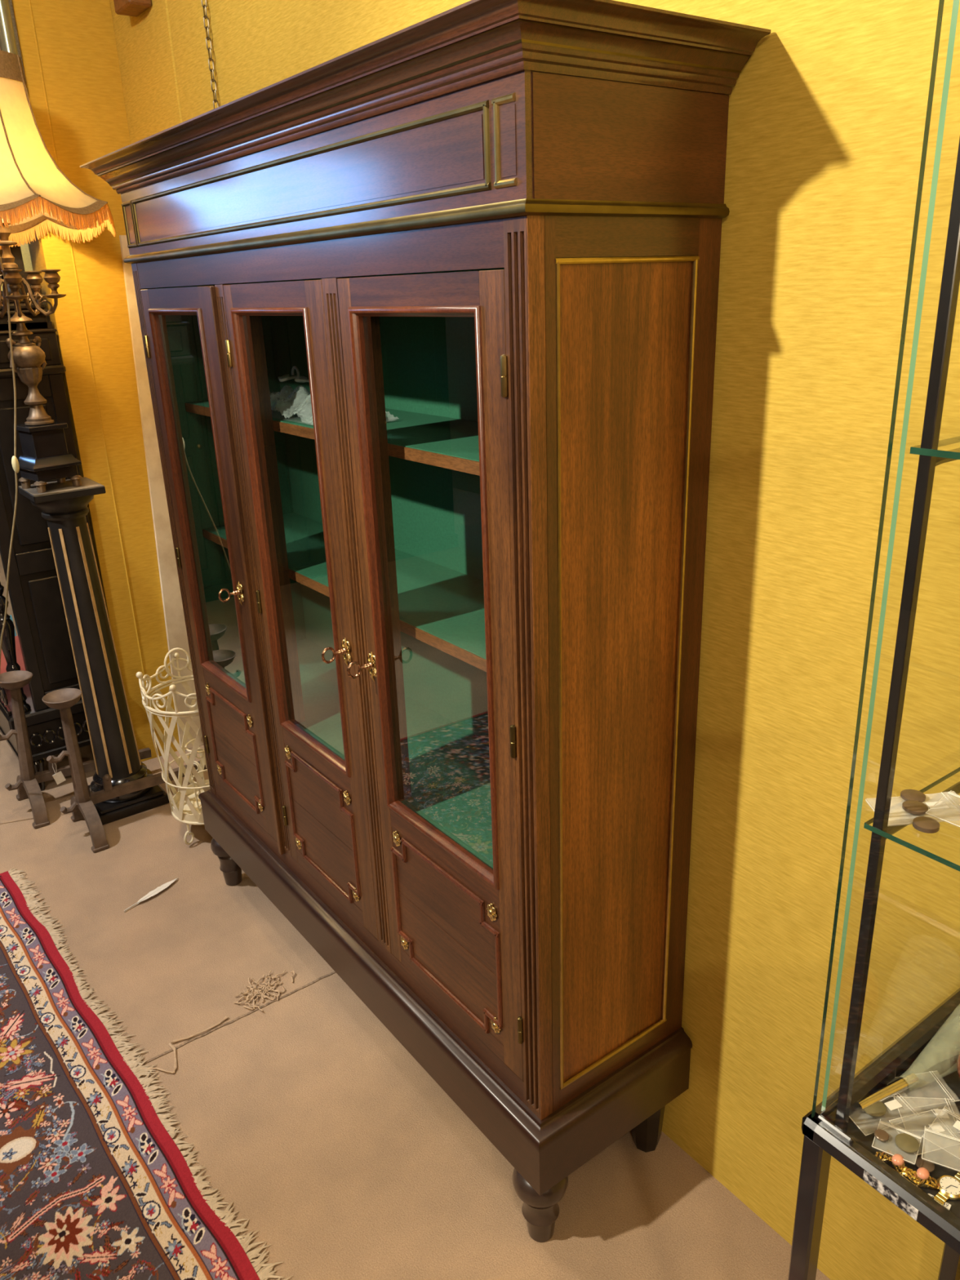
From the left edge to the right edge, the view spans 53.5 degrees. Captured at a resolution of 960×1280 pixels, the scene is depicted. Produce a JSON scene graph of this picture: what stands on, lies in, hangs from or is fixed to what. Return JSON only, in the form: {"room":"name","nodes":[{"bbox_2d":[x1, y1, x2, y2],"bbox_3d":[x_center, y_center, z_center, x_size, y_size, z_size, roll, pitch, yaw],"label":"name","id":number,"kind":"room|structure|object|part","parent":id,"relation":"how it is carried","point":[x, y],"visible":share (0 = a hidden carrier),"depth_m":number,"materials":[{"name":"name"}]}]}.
{"room":"antique shop","nodes":[
{"label":"antique shop","id":0,"kind":"room"},
{"bbox_2d":[12,0,179,761],"bbox_3d":[-1.779,-0.892,3.485,1.206,3.099,0.200,-16,25,-33],"label":"wall","id":1,"kind":"structure","parent":0,"point":[77,41],"depth_m":3.53,"materials":[{"name":"yellow paint"}]},
{"bbox_2d":[0,0,28,94],"bbox_3d":[-1.758,-1.930,2.990,0.580,0.710,0.034,-16,25,-33],"label":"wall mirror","id":2,"kind":"object","parent":1,"relation":"attached to","point":[9,39],"visible":0.28,"depth_m":3.12,"materials":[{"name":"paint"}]},
{"bbox_3d":[-1.755,-1.929,2.985,0.560,0.700,0.023,-16,25,-33],"label":"silver moulding","id":3,"kind":"part","parent":2,"relation":"part of","materials":[{"name":"silver metal"}]},
{"bbox_2d":[28,0,157,749],"bbox_3d":[-1.451,-0.944,3.595,0.008,3.100,0.009,-16,25,-33],"label":"trim","id":4,"kind":"structure","parent":1,"relation":"attached to","point":[29,1],"depth_m":3.56,"materials":[{"name":"yellow wood"}]},
{"bbox_2d":[0,554,830,1279],"bbox_3d":[-2.841,1.171,2.638,5.006,0.100,10.000,-16,25,-33],"label":"floor","id":5,"kind":"structure","parent":0,"point":[305,1113],"depth_m":2.31,"materials":[{"name":"beige concrete"}]},
{"bbox_2d":[0,273,95,791],"bbox_3d":[-1.879,-0.394,3.785,0.540,1.965,0.566,-16,25,-33],"label":"tall cabinet","id":6,"kind":"object","parent":5,"relation":"on","point":[33,586],"visible":0.55,"depth_m":3.63,"materials":[{"name":"brown wood"}]},
{"bbox_3d":[-1.996,0.169,3.904,0.016,0.133,0.520,-16,25,-33],"label":"pierced rail","id":7,"kind":"part","parent":6,"relation":"part of","materials":[{"name":"black wood"}]},
{"bbox_2d":[0,243,25,292],"bbox_3d":[-1.819,-1.382,3.302,0.410,0.339,0.025,-16,25,-33],"label":"mirror","id":8,"kind":"object","parent":6,"relation":"on","point":[15,251],"visible":0.02,"depth_m":3.41,"materials":[{"name":"brown mirror"}]},
{"bbox_2d":[0,245,4,279],"bbox_3d":[-1.821,-1.383,3.305,0.346,0.270,0.007,-16,25,-33],"label":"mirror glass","id":9,"kind":"object","parent":8,"relation":"attached to","point":[1,247],"depth_m":3.40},
{"bbox_2d":[0,635,25,674],"bbox_3d":[-1.985,0.091,4.018,0.140,0.197,0.043,-16,25,-33],"label":"card","id":10,"kind":"object","parent":6,"relation":"on","point":[20,660],"visible":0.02,"depth_m":4.03,"materials":[{"name":"paper"}]},
{"bbox_2d":[0,50,115,667],"bbox_3d":[-1.492,-0.555,3.307,0.678,2.556,0.679,8,23,24],"label":"lamp","id":11,"kind":"object","parent":5,"relation":"on","point":[36,195],"visible":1,"depth_m":3.04,"materials":[{"name":"brown metal"}]},
{"bbox_3d":[-1.563,-1.094,3.052,0.114,0.119,0.014,-21,27,-40],"label":"arm","id":12,"kind":"part","parent":11,"relation":"part of","materials":[{"name":"brown metal"}]},
{"bbox_3d":[-1.576,-1.123,3.131,0.114,0.119,0.014,8,23,26],"label":"arm","id":13,"kind":"part","parent":11,"relation":"part of","materials":[{"name":"brown metal"}]},
{"bbox_3d":[-1.672,-0.272,3.229,0.455,2.093,0.152,-5,21,-7],"label":"cord","id":14,"kind":"part","parent":11,"relation":"part of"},
{"bbox_3d":[-1.531,-0.933,3.122,0.033,0.109,0.023,-16,25,-33],"label":"handle","id":15,"kind":"part","parent":11,"relation":"part of","materials":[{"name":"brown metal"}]},
{"bbox_2d":[11,455,19,472],"bbox_3d":[-1.523,-0.576,3.123,0.022,0.057,0.021,-16,25,-33],"label":"switch","id":16,"kind":"object","parent":11,"relation":"attached to","point":[15,462],"depth_m":3.12,"materials":[{"name":"white plastic"}]},
{"bbox_3d":[-1.479,-1.092,3.038,0.014,0.119,0.114,-12,22,-24],"label":"arm","id":17,"kind":"part","parent":11,"relation":"part of","materials":[{"name":"brown metal"}]},
{"bbox_3d":[-1.500,-1.139,3.166,0.014,0.119,0.114,1,21,9],"label":"arm","id":18,"kind":"part","parent":11,"relation":"part of","materials":[{"name":"brown metal"}]},
{"bbox_3d":[-1.500,-0.795,3.217,0.092,0.136,0.092,-16,25,-33],"label":"stem","id":19,"kind":"part","parent":11,"relation":"part of","materials":[{"name":"brown metal"}]},
{"bbox_3d":[-1.440,-1.120,3.108,0.103,0.119,0.060,-16,25,-33],"label":"arm","id":20,"kind":"part","parent":11,"relation":"part of","materials":[{"name":"brown metal"}]},
{"bbox_3d":[-1.480,-0.964,3.198,0.033,0.109,0.023,-16,25,-33],"label":"handle","id":21,"kind":"part","parent":11,"relation":"part of","materials":[{"name":"brown metal"}]},
{"bbox_3d":[-1.527,-1.532,2.943,0.686,0.470,0.686,-16,25,-33],"label":"lamp shade","id":22,"kind":"part","parent":11,"relation":"part of","materials":[{"name":"fabric"}]},
{"bbox_2d":[0,670,151,828],"bbox_3d":[-1.578,0.378,3.691,0.535,0.568,0.307,-9,21,-18],"label":"andiron","id":23,"kind":"object","parent":5,"relation":"on","point":[27,786],"visible":0.91,"depth_m":3.62,"materials":[{"name":"metal"}]},
{"bbox_2d":[0,670,32,689],"bbox_3d":[-1.742,0.159,3.562,0.132,0.049,0.132,-12,22,-35],"label":"cup","id":24,"kind":"object","parent":23,"relation":"on","point":[11,680],"depth_m":3.57,"materials":[{"name":"wood"}]},
{"bbox_3d":[-1.746,0.365,3.631,0.054,0.407,0.054,-12,22,-35],"label":"post","id":25,"kind":"part","parent":23,"relation":"part of","materials":[{"name":"metal"}]},
{"bbox_2d":[17,476,169,825],"bbox_3d":[-1.431,0.048,3.562,0.269,1.263,0.268,-16,25,-33],"label":"pedestal","id":26,"kind":"object","parent":5,"relation":"on","point":[114,747],"visible":0.81,"depth_m":3.50,"materials":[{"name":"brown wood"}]},
{"bbox_3d":[-1.466,-0.526,3.337,0.234,0.026,0.234,-16,25,-33],"label":"plate","id":27,"kind":"part","parent":26,"relation":"part of","materials":[{"name":"black paint"}]},
{"bbox_2d":[41,688,206,853],"bbox_3d":[-1.316,0.415,3.567,0.564,0.564,0.306,-16,25,-33],"label":"andiron","id":28,"kind":"object","parent":5,"relation":"on","point":[82,806],"visible":0.99,"depth_m":3.45,"materials":[{"name":"metal"}]},
{"bbox_2d":[52,763,66,784],"bbox_3d":[-1.522,0.472,3.432,0.041,0.103,0.002,-16,25,-33],"label":"price tag","id":29,"kind":"object","parent":28,"relation":"hanging from","point":[59,777],"visible":1,"depth_m":3.44,"materials":[{"name":"white paper"}]},
{"bbox_2d":[41,688,81,709],"bbox_3d":[-1.476,0.218,3.374,0.132,0.049,0.132,-16,25,-33],"label":"cup","id":30,"kind":"object","parent":28,"relation":"on","point":[61,699],"depth_m":3.38,"materials":[{"name":"wood"}]},
{"bbox_3d":[-1.469,0.422,3.450,0.050,0.407,0.050,-7,21,-13],"label":"post","id":31,"kind":"part","parent":28,"relation":"part of","materials":[{"name":"metal"}]},
{"bbox_2d":[0,867,293,1279],"bbox_3d":[-1.290,1.434,1.621,1.890,0.012,3.384,-16,25,-33],"label":"rug","id":32,"kind":"object","parent":5,"relation":"on","point":[95,1184],"visible":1,"depth_m":2.23,"materials":[{"name":"carpet"}]},
{"bbox_2d":[124,878,177,911],"bbox_3d":[-1.093,0.848,3.174,0.032,0.008,0.215,12,25,33],"label":"feather","id":33,"kind":"object","parent":5,"relation":"on","point":[157,890],"visible":1,"depth_m":3.18,"materials":[{"name":"white paper"}]},
{"bbox_2d":[119,235,203,750],"bbox_3d":[-1.283,-0.510,3.862,0.164,2.085,0.017,-16,25,-33],"label":"leaning board","id":34,"kind":"object","parent":5,"relation":"on","point":[175,622],"visible":0.36,"depth_m":3.85,"materials":[{"name":"beige paint"}]},
{"bbox_2d":[136,647,210,844],"bbox_3d":[-1.011,0.385,3.457,0.351,0.662,0.356,-16,25,-33],"label":"wire basket","id":35,"kind":"object","parent":5,"relation":"on","point":[184,809],"visible":0.52,"depth_m":3.41,"materials":[{"name":"white metal"}]},
{"bbox_3d":[-1.183,0.160,3.325,0.023,0.106,0.023,-16,25,-33],"label":"finial post","id":36,"kind":"part","parent":35,"relation":"part of","materials":[{"name":"white metal"}]},
{"bbox_3d":[-1.028,0.199,3.205,0.023,0.106,0.023,-16,25,-33],"label":"finial post","id":37,"kind":"part","parent":35,"relation":"part of","materials":[{"name":"white metal"}]},
{"bbox_3d":[-1.111,0.093,3.498,0.023,0.106,0.023,-16,25,-33],"label":"finial post","id":38,"kind":"part","parent":35,"relation":"part of","materials":[{"name":"white metal"}]},
{"bbox_2d":[185,737,208,813],"bbox_3d":[-0.984,0.496,3.447,0.126,0.269,0.126,-16,25,-33],"label":"holder","id":39,"kind":"object","parent":35,"relation":"in","point":[195,762],"visible":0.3,"depth_m":3.45,"materials":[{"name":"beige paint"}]},
{"bbox_2d":[142,1016,228,1073],"bbox_3d":[-0.786,1.074,2.542,0.094,0.006,0.243,8,23,24],"label":"thread","id":40,"kind":"object","parent":5,"relation":"on","point":[170,1044],"visible":1,"depth_m":2.54},
{"bbox_2d":[142,970,336,1065],"bbox_3d":[-0.523,1.001,2.723,0.900,0.002,0.011,-16,25,-33],"label":"floor seam","id":41,"kind":"object","parent":5,"relation":"attached to","point":[334,971],"depth_m":2.62,"materials":[{"name":"carpet"}]},
{"bbox_2d":[233,969,294,1011],"bbox_3d":[-0.619,0.996,2.727,0.128,0.014,0.174,6,22,21],"label":"yarn tangle","id":42,"kind":"object","parent":5,"relation":"on","point":[255,991],"visible":1,"depth_m":2.71,"materials":[{"name":"beige fabric"}]},
{"bbox_2d":[80,0,771,1242],"bbox_3d":[-0.279,-0.031,2.315,0.470,2.198,1.830,-16,25,-33],"label":"bookcase","id":43,"kind":"object","parent":5,"relation":"on","point":[442,586],"visible":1,"depth_m":1.82,"materials":[{"name":"brown wood"}]},
{"bbox_3d":[-0.916,-1.090,2.499,0.010,0.111,0.076,-16,25,-33],"label":"brass frame","id":44,"kind":"part","parent":43,"relation":"part of","materials":[{"name":"gold metal"}]},
{"bbox_3d":[-0.762,-0.858,2.394,0.022,0.052,0.354,-16,25,-33],"label":"door rail","id":45,"kind":"part","parent":43,"relation":"part of","materials":[{"name":"brown wood"}]},
{"bbox_3d":[-0.727,-0.180,2.630,0.022,1.488,0.504,-16,25,-33],"label":"door","id":46,"kind":"part","parent":43,"relation":"part of","materials":[{"name":"brown wood"}]},
{"bbox_3d":[-0.726,0.144,2.767,0.022,0.054,0.354,-16,25,-33],"label":"door rail","id":47,"kind":"part","parent":43,"relation":"part of","materials":[{"name":"brown wood"}]},
{"bbox_3d":[-0.721,0.320,2.832,0.017,0.323,0.354,-16,25,-33],"label":"panel","id":48,"kind":"part","parent":43,"relation":"part of","materials":[{"name":"brown wood"}]},
{"bbox_3d":[-0.713,0.491,2.896,0.022,0.044,0.354,-16,25,-33],"label":"door rail","id":49,"kind":"part","parent":43,"relation":"part of","materials":[{"name":"brown wood"}]},
{"bbox_3d":[-0.434,-0.713,1.974,0.022,0.052,0.358,-16,25,-33],"label":"door rail","id":50,"kind":"part","parent":43,"relation":"part of","materials":[{"name":"brown wood"}]},
{"bbox_3d":[-0.401,-0.037,2.214,0.022,1.488,0.469,-16,25,-33],"label":"door","id":51,"kind":"part","parent":43,"relation":"part of","materials":[{"name":"brown wood"}]},
{"bbox_3d":[-0.438,-0.880,1.890,0.010,0.111,1.517,-16,25,-33],"label":"brass frame","id":52,"kind":"part","parent":43,"relation":"part of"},
{"bbox_3d":[-0.397,0.288,2.348,0.022,0.054,0.358,-16,25,-33],"label":"door rail","id":53,"kind":"part","parent":43,"relation":"part of","materials":[{"name":"brown wood"}]},
{"bbox_3d":[-0.421,-0.775,1.951,0.044,0.074,1.599,-16,25,-33],"label":"rail","id":54,"kind":"part","parent":43,"relation":"part of","materials":[{"name":"brown wood"}]},
{"bbox_3d":[-0.440,-0.882,1.895,0.005,0.085,1.644,-16,25,-33],"label":"frieze panel","id":55,"kind":"part","parent":43,"relation":"part of","materials":[{"name":"brown wood"}]},
{"bbox_3d":[-0.392,0.465,2.413,0.017,0.323,0.358,-16,25,-33],"label":"panel","id":56,"kind":"part","parent":43,"relation":"part of","materials":[{"name":"brown wood"}]},
{"bbox_3d":[-0.385,0.635,2.477,0.022,0.044,0.358,-16,25,-33],"label":"door rail","id":57,"kind":"part","parent":43,"relation":"part of","materials":[{"name":"brown wood"}]},
{"bbox_3d":[-0.237,-0.489,2.192,0.300,0.024,1.636,-16,25,-33],"label":"shelf","id":58,"kind":"part","parent":43,"relation":"part of","materials":[{"name":"brown wood"}]},
{"bbox_3d":[-0.225,-0.142,2.321,0.300,0.024,1.636,-16,25,-33],"label":"shelf","id":59,"kind":"part","parent":43,"relation":"part of","materials":[{"name":"brown wood"}]},
{"bbox_3d":[-0.368,0.684,2.495,0.044,0.056,1.599,-16,25,-33],"label":"rail","id":60,"kind":"part","parent":43,"relation":"part of","materials":[{"name":"brown wood"}]},
{"bbox_3d":[-0.098,-0.134,2.423,0.010,1.617,1.643,-16,25,-33],"label":"panel","id":61,"kind":"part","parent":43,"relation":"part of","materials":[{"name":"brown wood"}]},
{"bbox_3d":[-0.108,-0.570,1.559,0.022,0.052,0.386,-16,25,-33],"label":"door rail","id":62,"kind":"part","parent":43,"relation":"part of","materials":[{"name":"brown wood"}]},
{"bbox_3d":[-0.315,-1.026,1.944,0.470,0.072,1.830,-16,25,-33],"label":"cornice","id":63,"kind":"part","parent":43,"relation":"part of","materials":[{"name":"brown wood"}]},
{"bbox_3d":[-0.285,-0.849,2.029,0.412,0.020,1.714,-16,25,-33],"label":"brass moulding","id":64,"kind":"part","parent":43,"relation":"part of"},
{"bbox_3d":[-0.079,0.104,1.804,0.022,1.488,0.493,-16,25,-33],"label":"door","id":65,"kind":"part","parent":43,"relation":"part of","materials":[{"name":"brown wood"}]},
{"bbox_3d":[-0.071,0.431,1.932,0.022,0.054,0.386,-16,25,-33],"label":"door rail","id":66,"kind":"part","parent":43,"relation":"part of","materials":[{"name":"brown wood"}]},
{"bbox_3d":[-0.066,0.608,1.997,0.017,0.323,0.386,-16,25,-33],"label":"panel","id":67,"kind":"part","parent":43,"relation":"part of","materials":[{"name":"brown wood"}]},
{"bbox_3d":[-0.059,0.778,2.062,0.022,0.044,0.386,-16,25,-33],"label":"door rail","id":68,"kind":"part","parent":43,"relation":"part of","materials":[{"name":"brown wood"}]},
{"bbox_3d":[0.035,-0.673,1.287,0.010,0.111,0.045,-16,25,-33],"label":"brass frame","id":69,"kind":"part","parent":43,"relation":"part of","materials":[{"name":"gold metal"}]},
{"bbox_3d":[0.270,0.864,1.959,0.296,0.047,0.022,-16,25,-33],"label":"rail","id":70,"kind":"part","parent":43,"relation":"part of","materials":[{"name":"brown wood"}]},
{"bbox_3d":[0.242,0.136,1.687,0.305,1.523,0.012,-16,25,-33],"label":"panel","id":71,"kind":"part","parent":43,"relation":"part of","materials":[{"name":"brown wood"}]},
{"bbox_3d":[0.217,-0.599,1.413,0.296,0.056,0.022,-16,25,-33],"label":"rail","id":72,"kind":"part","parent":43,"relation":"part of","materials":[{"name":"brown wood"}]},
{"bbox_3d":[0.249,0.137,1.680,0.297,1.511,0.009,-16,25,-33],"label":"brass frame","id":73,"kind":"part","parent":43,"relation":"part of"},
{"bbox_3d":[-0.410,-0.582,2.308,0.175,0.073,0.520,-16,25,-33],"label":"bubble wrap","id":74,"kind":"object","parent":43,"relation":"on","visible":0},
{"bbox_2d":[278,365,309,382],"bbox_3d":[-0.465,-0.664,2.377,0.059,0.039,0.190,-16,25,-33],"label":"coiled cable","id":75,"kind":"object","parent":74,"relation":"on","point":[298,378],"visible":0.95,"depth_m":2.38,"materials":[{"name":"plastic"}]},
{"bbox_2d":[787,0,959,1279],"bbox_3d":[0.717,0.394,1.010,0.491,2.250,0.495,-16,25,-33],"label":"glass display case","id":76,"kind":"object","parent":5,"relation":"on","point":[933,1043],"visible":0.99,"depth_m":1.03,"materials":[{"name":"clear glass"}]},
{"bbox_3d":[0.420,1.014,1.295,0.026,0.909,0.026,-16,25,-33],"label":"leg","id":77,"kind":"part","parent":76,"relation":"part of","materials":[{"name":"black metal"}]},
{"bbox_3d":[0.514,0.012,0.720,0.007,1.319,0.475,-16,25,-33],"label":"pane","id":78,"kind":"part","parent":76,"relation":"part of","materials":[{"name":"clear glass"}]},
{"bbox_3d":[0.725,0.586,1.083,0.490,0.028,0.495,-16,25,-33],"label":"frame","id":79,"kind":"part","parent":76,"relation":"part of","materials":[{"name":"black metal"}]},
{"bbox_2d":[848,1093,925,1135],"bbox_3d":[0.490,0.572,1.159,0.086,0.005,0.047,-9,22,-16],"label":"bag","id":80,"kind":"object","parent":76,"relation":"on","point":[893,1104],"visible":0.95,"depth_m":1.16,"materials":[{"name":"white"}]},
{"bbox_2d":[864,1101,886,1117],"bbox_3d":[0.479,0.568,1.159,0.028,0.003,0.028,-16,25,-33],"label":"disc","id":81,"kind":"object","parent":80,"relation":"in","point":[877,1109],"visible":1,"depth_m":1.15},
{"bbox_2d":[856,1072,919,1113],"bbox_3d":[0.582,0.505,1.224,0.290,0.090,0.082,-10,22,-20],"label":"bundle","id":82,"kind":"object","parent":76,"relation":"on","point":[910,1080],"visible":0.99,"depth_m":1.18,"materials":[{"name":"plastic"}]},
{"bbox_3d":[0.569,-0.106,1.031,0.453,1.319,0.005,-16,25,-33],"label":"pane","id":83,"kind":"part","parent":76,"relation":"part of","materials":[{"name":"clear glass"}]},
{"bbox_2d":[871,1119,922,1164],"bbox_3d":[0.485,0.583,1.108,0.047,0.004,0.044,11,25,32],"label":"bag","id":84,"kind":"object","parent":76,"relation":"on","point":[880,1122],"visible":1,"depth_m":1.11,"materials":[{"name":"white"}]},
{"bbox_2d":[874,1128,888,1141],"bbox_3d":[0.469,0.578,1.112,0.016,0.003,0.016,-16,25,-33],"label":"disc","id":85,"kind":"object","parent":84,"relation":"in","point":[881,1135],"visible":1,"depth_m":1.11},
{"bbox_2d":[894,1133,919,1153],"bbox_3d":[0.494,0.582,1.101,0.026,0.003,0.026,-16,25,-33],"label":"disc","id":86,"kind":"object","parent":84,"relation":"in","point":[907,1143],"visible":1,"depth_m":1.10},
{"bbox_3d":[0.404,-0.027,0.898,0.011,1.322,0.011,-16,25,-33],"label":"post","id":87,"kind":"part","parent":76,"relation":"part of","materials":[{"name":"black metal"}]},
{"bbox_2d":[875,1150,937,1190],"bbox_3d":[0.483,0.600,1.080,0.068,0.016,0.023,16,27,40],"label":"bracelet","id":88,"kind":"object","parent":76,"relation":"on","point":[896,1160],"visible":1,"depth_m":1.07,"materials":[{"name":"gold metal"}]},
{"bbox_2d":[863,767,959,871],"bbox_3d":[0.710,0.200,0.938,0.441,0.006,0.451,-16,25,-33],"label":"glass shelf","id":89,"kind":"object","parent":76,"relation":"attached to","point":[881,832],"depth_m":0.98,"materials":[{"name":"clear glass"}]},
{"bbox_2d":[865,791,959,826],"bbox_3d":[0.465,0.178,1.005,0.095,0.008,0.053,-2,20,0],"label":"bag","id":90,"kind":"object","parent":76,"relation":"on","point":[940,808],"visible":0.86,"depth_m":1.00,"materials":[{"name":"white"}]},
{"bbox_2d":[900,789,925,802],"bbox_3d":[0.465,0.168,1.023,0.025,0.004,0.025,-16,25,-33],"label":"disc","id":91,"kind":"object","parent":90,"relation":"in","point":[906,794],"visible":1,"depth_m":1.02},
{"bbox_2d":[902,800,928,814],"bbox_3d":[0.458,0.176,1.001,0.025,0.004,0.025,-16,25,-33],"label":"disc","id":92,"kind":"object","parent":90,"relation":"in","point":[913,806],"visible":1,"depth_m":1.00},
{"bbox_2d":[925,790,959,826],"bbox_3d":[0.500,0.177,0.986,0.061,0.007,0.051,-19,26,-38],"label":"bag","id":93,"kind":"object","parent":90,"relation":"on","point":[948,793],"visible":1,"depth_m":1.00,"materials":[{"name":"white"}]},
{"bbox_2d":[888,1108,959,1155],"bbox_3d":[0.527,0.579,1.122,0.066,0.005,0.051,-8,20,-11],"label":"bag","id":94,"kind":"object","parent":76,"relation":"on","point":[935,1126],"visible":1,"depth_m":1.12,"materials":[{"name":"white"}]},
{"bbox_2d":[922,1105,959,1159],"bbox_3d":[0.555,0.576,1.112,0.062,0.005,0.051,-20,27,-38],"label":"bag","id":95,"kind":"object","parent":94,"relation":"on","point":[957,1125],"visible":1,"depth_m":1.12,"materials":[{"name":"white"}]},
{"bbox_2d":[921,1125,959,1171],"bbox_3d":[0.533,0.582,1.089,0.047,0.004,0.048,8,24,27],"label":"bag","id":96,"kind":"object","parent":95,"relation":"on","point":[926,1129],"visible":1,"depth_m":1.10,"materials":[{"name":"white"}]},
{"bbox_2d":[915,1156,934,1172],"bbox_3d":[0.509,0.600,1.088,0.020,0.003,0.020,-16,25,-33],"label":"disc","id":97,"kind":"object","parent":76,"relation":"on","point":[920,1162],"visible":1,"depth_m":1.09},
{"bbox_2d":[912,816,939,833],"bbox_3d":[0.456,0.189,0.973,0.025,0.006,0.025,-16,25,-33],"label":"disc","id":98,"kind":"object","parent":76,"relation":"on","point":[922,824],"visible":1,"depth_m":0.97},
{"bbox_2d":[893,1096,959,1133],"bbox_3d":[0.542,0.571,1.147,0.070,0.005,0.051,-1,20,7],"label":"bag","id":99,"kind":"object","parent":76,"relation":"on","point":[944,1114],"visible":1,"depth_m":1.15,"materials":[{"name":"white"}]},
{"bbox_2d":[895,1070,959,1109],"bbox_3d":[0.551,0.561,1.189,0.072,0.005,0.049,-6,20,-6],"label":"bag","id":100,"kind":"object","parent":76,"relation":"on","point":[936,1070],"visible":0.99,"depth_m":1.18,"materials":[{"name":"white"}]},
{"bbox_2d":[916,1185,951,1209],"bbox_3d":[0.495,0.614,1.055,0.019,0.003,0.053,-15,24,-31],"label":"price tag","id":101,"kind":"object","parent":76,"relation":"on","point":[946,1205],"visible":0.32,"depth_m":1.04,"materials":[{"name":"white paper"}]},
{"bbox_2d":[909,435,959,459],"bbox_3d":[0.697,-0.163,0.803,0.441,0.006,0.451,-16,25,-33],"label":"glass shelf","id":102,"kind":"object","parent":76,"relation":"attached to","point":[930,448],"depth_m":0.84,"materials":[{"name":"glass"}]},
{"bbox_2d":[933,1171,959,1204],"bbox_3d":[0.525,0.610,1.060,0.075,0.007,0.031,-16,25,-33],"label":"watch","id":103,"kind":"object","parent":76,"relation":"on","point":[948,1186],"visible":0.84,"depth_m":1.06,"materials":[{"name":"gold metal"}]},
{"bbox_3d":[0.786,0.908,1.545,0.026,0.909,0.026,-16,25,-33],"label":"leg","id":104,"kind":"part","parent":76,"relation":"part of","materials":[{"name":"black metal"}]},
{"bbox_2d":[956,1052,959,1078],"bbox_3d":[0.621,0.528,1.171,0.061,0.076,0.061,-16,25,-33],"label":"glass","id":105,"kind":"object","parent":76,"relation":"on","point":[958,1058],"visible":1,"depth_m":1.18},
{"bbox_2d":[1,0,959,1279],"bbox_3d":[-0.927,-0.901,3.426,0.100,3.100,10.000,-16,25,-33],"label":"wall","id":106,"kind":"structure","parent":0,"point":[827,113],"depth_m":1.56,"materials":[{"name":"yellow paint"}]},
{"bbox_2d":[113,0,151,17],"bbox_3d":[-1.125,-2.078,3.031,0.100,0.125,0.150,-16,25,-33],"label":"bracket","id":107,"kind":"object","parent":106,"relation":"attached to","point":[124,7],"visible":1,"depth_m":3.04,"materials":[{"name":"brown wood"}]},
{"bbox_2d":[164,0,182,123],"bbox_3d":[-0.929,-0.872,3.349,0.010,3.100,0.012,-16,25,-33],"label":"trim","id":108,"kind":"structure","parent":106,"relation":"attached to","point":[165,1],"depth_m":2.99,"materials":[{"name":"yellow wood"}]},
{"bbox_3d":[-2.950,-1.826,1.521,5.006,0.100,10.000,-16,25,-33],"label":"ceiling","id":109,"kind":"structure","parent":0,"visible":0},
{"bbox_2d":[200,0,218,108],"bbox_3d":[-0.784,-1.746,2.741,0.013,1.043,0.013,2,21,10],"label":"hanging chain","id":110,"kind":"object","parent":109,"relation":"hanging from","point":[204,6],"visible":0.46,"depth_m":2.76,"materials":[{"name":"metal"}]}
]}

